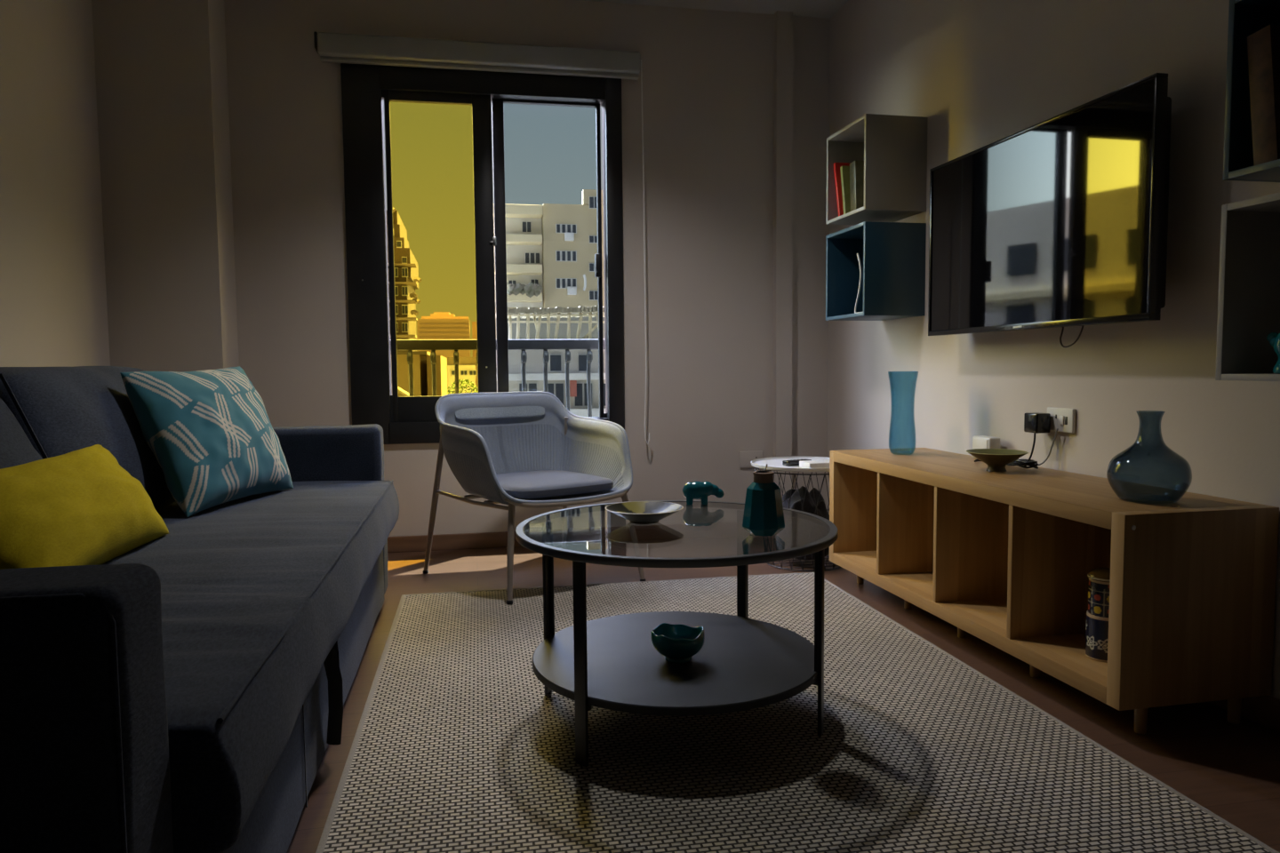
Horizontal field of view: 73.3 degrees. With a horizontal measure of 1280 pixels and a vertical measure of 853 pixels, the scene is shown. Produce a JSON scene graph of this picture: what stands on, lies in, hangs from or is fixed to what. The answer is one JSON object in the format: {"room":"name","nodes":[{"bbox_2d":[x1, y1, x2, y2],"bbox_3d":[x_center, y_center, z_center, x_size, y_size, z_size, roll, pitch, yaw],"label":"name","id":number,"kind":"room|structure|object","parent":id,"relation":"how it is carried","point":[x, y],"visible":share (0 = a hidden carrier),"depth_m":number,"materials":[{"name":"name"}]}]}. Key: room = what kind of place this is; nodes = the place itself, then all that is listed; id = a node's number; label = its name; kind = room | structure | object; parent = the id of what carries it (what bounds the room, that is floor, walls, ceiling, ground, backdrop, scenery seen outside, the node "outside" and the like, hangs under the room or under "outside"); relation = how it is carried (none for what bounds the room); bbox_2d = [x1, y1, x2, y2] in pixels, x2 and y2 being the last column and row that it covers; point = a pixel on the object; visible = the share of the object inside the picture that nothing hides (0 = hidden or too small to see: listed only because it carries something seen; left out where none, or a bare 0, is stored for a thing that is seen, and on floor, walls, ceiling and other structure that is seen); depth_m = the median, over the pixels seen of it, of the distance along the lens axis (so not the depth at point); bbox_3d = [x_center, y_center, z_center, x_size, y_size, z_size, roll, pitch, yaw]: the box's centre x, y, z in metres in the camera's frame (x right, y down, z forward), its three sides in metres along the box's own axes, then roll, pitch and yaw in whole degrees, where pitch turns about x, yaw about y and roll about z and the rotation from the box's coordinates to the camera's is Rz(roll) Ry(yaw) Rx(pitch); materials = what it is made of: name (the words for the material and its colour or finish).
{"room":"living room","nodes":[
{"label":"living room","id":0,"kind":"room"},
{"bbox_2d":[0,0,110,367],"bbox_3d":[-1.518,-0.399,-0.046,0.200,2.450,7.338,-1,4,-11],"label":"wall","id":1,"kind":"structure","parent":0,"point":[53,309],"depth_m":2.91,"materials":[{"name":"paint"}]},
{"bbox_2d":[224,0,830,536],"bbox_3d":[-0.514,-0.679,3.937,3.690,2.450,0.120,-1,4,-11],"label":"wall","id":2,"kind":"structure","parent":0,"point":[708,75],"depth_m":3.96,"materials":[{"name":"paint"}]},
{"bbox_2d":[91,0,239,372],"bbox_3d":[-1.893,-0.636,3.489,0.411,2.450,0.238,-1,4,-11],"label":"pillar","id":3,"kind":"structure","parent":2,"relation":"attached to","point":[161,75],"depth_m":3.36,"materials":[{"name":"paint"}]},
{"bbox_2d":[340,63,624,444],"bbox_3d":[-0.679,-0.756,3.869,1.210,1.646,0.110,-1,4,-11],"label":"window","id":4,"kind":"structure","parent":2,"relation":"in","point":[404,420],"depth_m":3.80,"materials":[{"name":"black metal"}]},
{"bbox_2d":[313,31,649,444],"bbox_3d":[-0.657,-0.780,3.797,1.416,1.763,0.084,-1,4,-11],"label":"roller blind","id":5,"kind":"object","parent":4,"relation":"attached to","point":[331,47],"visible":1,"depth_m":3.70,"materials":[{"name":"white"}]},
{"bbox_2d":[386,521,753,552],"bbox_3d":[-0.406,0.511,3.968,2.639,0.071,0.014,-1,4,-11],"label":"baseboard","id":6,"kind":"structure","parent":2,"relation":"attached to","point":[399,544],"depth_m":3.98,"materials":[{"name":"brown wood"}]},
{"bbox_2d":[739,450,762,468],"bbox_3d":[0.534,0.158,4.129,0.116,0.080,0.010,-1,4,-11],"label":"wall outlet","id":7,"kind":"object","parent":2,"relation":"attached to","point":[746,458],"visible":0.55,"depth_m":4.12,"materials":[{"name":"plastic"}]},
{"bbox_2d":[772,10,792,498],"bbox_3d":[0.677,-0.699,4.083,0.080,2.450,0.043,-1,4,-11],"label":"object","id":8,"kind":"structure","parent":2,"relation":"attached to","point":[782,20],"depth_m":4.05,"materials":[{"name":"paint"}]},
{"bbox_3d":[-0.658,0.170,4.228,3.500,0.120,0.388,-1,4,-11],"label":"trim","id":9,"kind":"structure","parent":2,"relation":"attached to","visible":0},
{"bbox_2d":[390,339,605,416],"bbox_3d":[-0.710,-0.156,4.196,2.400,0.535,0.085,-1,4,-11],"label":"balcony railing","id":10,"kind":"object","parent":9,"relation":"on","point":[410,345],"visible":0.14,"depth_m":4.19,"materials":[{"name":"black metal"}]},
{"bbox_2d":[579,0,848,18],"bbox_3d":[0.172,-1.737,0.254,3.690,0.150,7.458,-1,4,-11],"label":"ceiling","id":11,"kind":"structure","parent":0,"point":[827,9],"depth_m":3.91,"materials":[{"name":"paint"}]},
{"bbox_2d":[287,536,1279,852],"bbox_3d":[0.196,0.842,0.430,3.690,0.120,7.458,-1,4,-11],"label":"floor","id":12,"kind":"structure","parent":0,"point":[1232,771],"depth_m":2.10,"materials":[{"name":"brown wood"}]},
{"bbox_2d":[0,366,399,852],"bbox_3d":[-1.151,0.278,1.816,1.081,0.818,2.337,-1,4,-11],"label":"sofa","id":13,"kind":"object","parent":12,"relation":"on","point":[186,690],"visible":0.81,"depth_m":1.11,"materials":[{"name":"grey fabric"}]},
{"bbox_2d":[0,396,39,469],"bbox_3d":[-1.242,0.104,1.300,0.341,0.390,1.072,-1,4,-11],"label":"cushion","id":14,"kind":"object","parent":13,"relation":"on","point":[15,450],"depth_m":1.73,"materials":[{"name":"grey fabric"}]},
{"bbox_2d":[0,444,168,568],"bbox_3d":[-1.090,0.162,1.648,0.218,0.214,0.782,-1,4,-11],"label":"cushion","id":15,"kind":"object","parent":13,"relation":"on","point":[79,507],"visible":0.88,"depth_m":1.52,"materials":[{"name":"fabric"}]},
{"bbox_2d":[0,366,175,510],"bbox_3d":[-1.437,0.035,2.302,0.343,0.395,0.942,-1,4,-11],"label":"cushion","id":16,"kind":"object","parent":13,"relation":"on","point":[68,409],"depth_m":2.05,"materials":[{"name":"blue fabric"}]},
{"bbox_2d":[120,366,293,517],"bbox_3d":[-1.202,0.016,2.445,0.285,0.376,0.639,0,4,7],"label":"patterned cushion","id":17,"kind":"object","parent":13,"relation":"on","point":[211,434],"visible":1,"depth_m":2.29,"materials":[{"name":"teal fabric"}]},
{"bbox_2d":[422,392,646,604],"bbox_3d":[-0.410,0.230,3.343,0.666,0.716,0.671,-3,5,-36],"label":"armchair","id":18,"kind":"object","parent":12,"relation":"on","point":[511,449],"visible":0.99,"depth_m":3.41,"materials":[{"name":"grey fabric"}]},
{"bbox_2d":[751,456,840,571],"bbox_3d":[0.677,0.353,3.534,0.442,0.417,0.442,-1,4,-11],"label":"wire side table","id":19,"kind":"object","parent":12,"relation":"on","point":[775,464],"visible":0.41,"depth_m":3.42,"materials":[{"name":"black metal"}]},
{"bbox_2d":[751,456,829,471],"bbox_3d":[0.675,0.153,3.520,0.442,0.016,0.442,-1,4,-11],"label":"tray","id":20,"kind":"object","parent":19,"relation":"on","point":[775,464],"depth_m":3.49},
{"bbox_2d":[782,459,811,466],"bbox_3d":[0.636,0.145,3.481,0.120,0.022,0.044,-3,4,-28],"label":"remote control","id":21,"kind":"object","parent":19,"relation":"on","point":[795,462],"visible":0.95,"depth_m":3.45,"materials":[{"name":"black plastic"}]},
{"bbox_2d":[775,486,829,560],"bbox_3d":[0.673,0.391,3.537,0.224,0.303,0.225,-1,4,-11],"label":"cloth bag","id":22,"kind":"object","parent":19,"relation":"in","point":[809,504],"visible":0.52,"depth_m":3.46,"materials":[{"name":"grey fabric"}]},
{"bbox_2d":[799,459,829,468],"bbox_3d":[0.713,0.149,3.374,0.150,0.026,0.100,-1,4,-14],"label":"box","id":23,"kind":"object","parent":19,"relation":"on","point":[804,464],"visible":0.55,"depth_m":3.33,"materials":[{"name":"plastic"}]},
{"bbox_2d":[315,572,1279,852],"bbox_3d":[0.303,0.725,1.160,1.556,0.010,4.200,-1,4,-11],"label":"woven rug","id":24,"kind":"object","parent":12,"relation":"on","point":[458,746],"visible":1,"depth_m":1.75,"materials":[{"name":"beige fabric"}]},
{"bbox_2d":[515,500,837,767],"bbox_3d":[0.083,0.445,1.993,0.728,0.440,0.728,-1,4,-11],"label":"coffee table","id":25,"kind":"object","parent":24,"relation":"on","point":[743,663],"visible":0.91,"depth_m":1.86,"materials":[{"name":"black metal"}]},
{"bbox_2d":[605,501,683,524],"bbox_3d":[0.010,0.206,2.023,0.185,0.034,0.185,-1,4,-11],"label":"decorative bowl","id":26,"kind":"object","parent":25,"relation":"on","point":[636,512],"visible":1,"depth_m":2.06,"materials":[{"name":"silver metal"}]},
{"bbox_2d":[532,611,817,716],"bbox_3d":[0.084,0.531,1.999,0.663,0.018,0.663,-1,4,-11],"label":"shelf","id":27,"kind":"object","parent":25,"relation":"attached to","point":[743,663],"depth_m":1.89,"materials":[{"name":"black wood"}]},
{"bbox_2d":[650,623,704,663],"bbox_3d":[0.087,0.490,1.936,0.123,0.070,0.121,-1,4,-11],"label":"bowl","id":28,"kind":"object","parent":25,"relation":"on","point":[677,644],"visible":1,"depth_m":1.91,"materials":[{"name":"teal ceramic"}]},
{"bbox_2d":[682,481,724,504],"bbox_3d":[0.168,0.175,2.278,0.110,0.060,0.045,0,4,1],"label":"figurine","id":29,"kind":"object","parent":25,"relation":"on","point":[692,491],"visible":1,"depth_m":2.26,"materials":[{"name":"teal ceramic"}]},
{"bbox_2d":[742,464,784,536],"bbox_3d":[0.268,0.157,1.856,0.090,0.151,0.092,-2,4,-22],"label":"jar","id":30,"kind":"object","parent":25,"relation":"on","point":[764,516],"visible":1,"depth_m":1.83,"materials":[{"name":"ceramic"}]},
{"bbox_2d":[829,448,1279,734],"bbox_3d":[1.056,0.380,2.571,0.390,0.495,1.472,-1,4,-12],"label":"sideboard","id":31,"kind":"object","parent":12,"relation":"on","point":[1005,559],"visible":1,"depth_m":2.17,"materials":[{"name":"brown wood"}]},
{"bbox_2d":[888,374,916,454],"bbox_3d":[0.936,-0.048,3.067,0.103,0.296,0.103,-1,4,-11],"label":"vase","id":32,"kind":"object","parent":31,"relation":"on","point":[889,374],"visible":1,"depth_m":3.07,"materials":[{"name":"blue glass"}]},
{"bbox_2d":[972,435,1000,459],"bbox_3d":[1.151,0.072,2.863,0.046,0.078,0.100,-1,4,-12],"label":"box","id":33,"kind":"object","parent":31,"relation":"on","point":[979,442],"visible":0.66,"depth_m":2.83,"materials":[{"name":"plastic"}]},
{"bbox_2d":[965,448,1028,471],"bbox_3d":[1.061,0.103,2.562,0.174,0.059,0.174,-1,4,-11],"label":"footed bowl","id":34,"kind":"object","parent":31,"relation":"on","point":[996,460],"visible":1,"depth_m":2.54,"materials":[{"name":"ceramic"}]},
{"bbox_2d":[974,458,1038,469],"bbox_3d":[1.143,0.109,2.683,0.082,0.027,0.257,-2,4,-24],"label":"coiled cable","id":35,"kind":"object","parent":31,"relation":"on","point":[1031,463],"visible":0.51,"depth_m":2.59,"materials":[{"name":"black plastic"}]},
{"bbox_2d":[1085,610,1108,662],"bbox_3d":[1.106,0.497,2.048,0.082,0.105,0.082,-4,5,-39],"label":"floral canister","id":36,"kind":"object","parent":31,"relation":"on","point":[1096,627],"visible":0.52,"depth_m":2.02,"materials":[{"name":"paint"}]},
{"bbox_2d":[1087,568,1110,617],"bbox_3d":[1.105,0.391,2.041,0.081,0.108,0.081,-4,5,-40],"label":"canister","id":37,"kind":"object","parent":36,"relation":"on","point":[1099,579],"visible":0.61,"depth_m":2.02,"materials":[{"name":"metal"}]},
{"bbox_2d":[1106,410,1191,503],"bbox_3d":[1.172,0.068,1.982,0.170,0.207,0.170,-1,4,-11],"label":"round vase","id":38,"kind":"object","parent":31,"relation":"on","point":[1132,496],"visible":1,"depth_m":1.98,"materials":[{"name":"blue glass"}]},
{"bbox_2d":[827,0,1279,699],"bbox_3d":[1.781,-0.464,0.472,0.200,2.450,7.580,-1,4,-12],"label":"wall","id":39,"kind":"structure","parent":0,"point":[981,73],"depth_m":2.54,"materials":[{"name":"paint"}]},
{"bbox_2d":[825,221,926,320],"bbox_3d":[0.931,-0.608,3.432,0.251,0.350,0.350,-1,4,-12],"label":"cube","id":40,"kind":"object","parent":39,"relation":"attached to","point":[892,254],"visible":1,"depth_m":3.28,"materials":[{"name":"blue paint"}]},
{"bbox_2d":[854,253,862,313],"bbox_3d":[0.893,-0.561,3.355,0.052,0.241,0.161,-4,5,-42],"label":"ornament","id":41,"kind":"object","parent":40,"relation":"on","point":[858,255],"visible":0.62,"depth_m":3.39,"materials":[{"name":"white plastic"}]},
{"bbox_2d":[826,113,927,225],"bbox_3d":[0.928,-1.002,3.405,0.251,0.350,0.350,-1,4,-12],"label":"cube","id":42,"kind":"object","parent":39,"relation":"attached to","point":[892,149],"visible":0.94,"depth_m":3.25,"materials":[{"name":"grey paint"}]},
{"bbox_2d":[833,162,849,216],"bbox_3d":[0.891,-0.960,3.512,0.191,0.232,0.068,-1,4,-12],"label":"book","id":43,"kind":"object","parent":42,"relation":"on","point":[836,165],"visible":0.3,"depth_m":3.49,"materials":[{"name":"red paper"}]},
{"bbox_2d":[840,165,850,214],"bbox_3d":[0.905,-0.944,3.462,0.191,0.205,0.053,-1,4,-12],"label":"book","id":44,"kind":"object","parent":42,"relation":"on","point":[844,170],"visible":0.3,"depth_m":3.44,"materials":[{"name":"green paper"}]},
{"bbox_2d":[849,160,863,211],"bbox_3d":[0.927,-0.938,3.391,0.191,0.203,0.064,-1,4,-12],"label":"book","id":45,"kind":"object","parent":42,"relation":"on","point":[856,167],"visible":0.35,"depth_m":3.35,"materials":[{"name":"green paper"}]},
{"bbox_2d":[1021,412,1050,465],"bbox_3d":[1.197,0.041,2.612,0.061,0.166,0.069,-1,4,-12],"label":"charger","id":46,"kind":"object","parent":39,"relation":"attached to","point":[1034,422],"visible":0.88,"depth_m":2.58,"materials":[{"name":"black plastic"}]},
{"bbox_2d":[928,72,1171,347],"bbox_3d":[1.180,-0.551,2.557,0.122,0.639,1.004,-1,4,-12],"label":"television","id":47,"kind":"object","parent":39,"relation":"attached to","point":[1061,220],"visible":1,"depth_m":2.38,"materials":[{"name":"black"}]},
{"bbox_2d":[1047,407,1075,433],"bbox_3d":[1.248,-0.019,2.555,0.016,0.072,0.116,-1,4,-12],"label":"wall socket","id":48,"kind":"object","parent":39,"relation":"attached to","point":[1062,419],"visible":0.91,"depth_m":2.54,"materials":[{"name":"grey plastic"}]},
{"bbox_2d":[1019,428,1058,465],"bbox_3d":[1.201,0.061,2.598,0.012,0.116,0.119,-4,5,-43],"label":"cable","id":49,"kind":"object","parent":48,"relation":"attached to","point":[1057,429],"visible":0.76,"depth_m":2.57,"materials":[{"name":"grey plastic"}]},
{"bbox_2d":[1059,416,1063,425],"bbox_3d":[1.245,-0.018,2.540,0.004,0.028,0.016,-1,4,-12],"label":"rocker switch","id":50,"kind":"object","parent":48,"relation":"attached to","point":[1061,418],"depth_m":2.54,"materials":[{"name":"grey plastic"}]},
{"bbox_2d":[1208,695,1279,733],"bbox_3d":[1.618,0.704,0.859,0.014,0.071,6.852,-1,4,-12],"label":"baseboard","id":51,"kind":"structure","parent":39,"relation":"attached to","point":[1264,711],"depth_m":1.92,"materials":[{"name":"brown wood"}]},
{"bbox_2d":[1215,192,1279,381],"bbox_3d":[1.323,-0.260,1.588,0.251,0.350,0.350,-1,4,-12],"label":"cube","id":52,"kind":"object","parent":39,"relation":"attached to","point":[1249,277],"visible":1,"depth_m":1.73,"materials":[{"name":"grey paint"}]},
{"bbox_2d":[1266,332,1279,374],"bbox_3d":[1.247,-0.146,1.653,0.052,0.091,0.082,0,4,13],"label":"ornament","id":53,"kind":"object","parent":52,"relation":"on","point":[1273,338],"visible":1,"depth_m":1.66,"materials":[{"name":"teal ceramic"}]},
{"bbox_2d":[1222,0,1279,182],"bbox_3d":[1.319,-0.658,1.560,0.251,0.350,0.350,-1,4,-12],"label":"cube","id":54,"kind":"object","parent":39,"relation":"attached to","point":[1246,18],"visible":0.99,"depth_m":1.70,"materials":[{"name":"blue paint"}]},
{"bbox_2d":[1247,24,1279,165],"bbox_3d":[1.278,-0.631,1.665,0.181,0.266,0.077,-1,4,-12],"label":"book","id":55,"kind":"object","parent":54,"relation":"on","point":[1263,45],"visible":1,"depth_m":1.64,"materials":[{"name":"beige paper"}]},
{"label":"outside","id":56,"kind":"structure","parent":0,"visible":0},
{"bbox_2d":[390,351,447,396],"bbox_3d":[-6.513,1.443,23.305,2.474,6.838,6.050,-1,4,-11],"label":"house","id":57,"kind":"structure","parent":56,"point":[421,365],"depth_m":21.33,"materials":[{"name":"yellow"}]},
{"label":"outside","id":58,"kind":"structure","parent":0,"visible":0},
{"bbox_2d":[496,349,606,416],"bbox_3d":[-2.818,0.290,38.084,7.978,7.874,8.350,-1,4,-11],"label":"rooftop building","id":59,"kind":"structure","parent":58,"point":[534,377],"depth_m":33.84,"materials":[{"name":"white"}]},
{"bbox_2d":[507,305,605,339],"bbox_3d":[-1.799,-4.362,37.081,8.650,1.463,4.500,-1,4,-11],"label":"shelter","id":60,"kind":"object","parent":59,"relation":"on","point":[557,323],"visible":0.52,"depth_m":35.03,"materials":[{"name":"grey"}]},
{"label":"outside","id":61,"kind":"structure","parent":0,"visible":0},
{"bbox_2d":[386,207,421,351],"bbox_3d":[-19.823,-4.095,62.795,8.584,22.218,12.900,-1,4,-11],"label":"stepped tower","id":62,"kind":"structure","parent":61,"point":[407,279],"depth_m":57.82,"materials":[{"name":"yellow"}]},
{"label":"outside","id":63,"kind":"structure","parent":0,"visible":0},
{"bbox_3d":[-40.346,3.195,209.814,520.000,0.500,414.000,-1,4,-11],"label":"ground","id":64,"kind":"structure","parent":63,"visible":0},
{"bbox_2d":[416,312,477,394],"bbox_3d":[-38.582,-9.821,178.593,12.753,26.264,26.150,-1,4,-11],"label":"block","id":65,"kind":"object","parent":64,"relation":"on","point":[438,325],"visible":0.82,"depth_m":165.28,"materials":[{"name":"brown"}]},
{"bbox_2d":[447,357,477,394],"bbox_3d":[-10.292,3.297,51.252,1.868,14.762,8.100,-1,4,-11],"label":"house","id":66,"kind":"structure","parent":64,"relation":"on","point":[467,365],"depth_m":46.97,"materials":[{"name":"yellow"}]},
{"bbox_2d":[447,379,477,394],"bbox_3d":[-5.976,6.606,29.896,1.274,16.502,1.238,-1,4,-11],"label":"tree","id":67,"kind":"object","parent":64,"relation":"on","point":[467,381],"visible":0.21,"depth_m":29.27,"materials":[{"name":"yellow plant"}]},
{"bbox_2d":[493,189,604,339],"bbox_3d":[-6.469,-6.352,90.543,18.494,34.346,13.321,-1,4,-11],"label":"apartment building","id":68,"kind":"structure","parent":64,"relation":"on","point":[552,248],"depth_m":84.31,"materials":[{"name":"grey concrete"}]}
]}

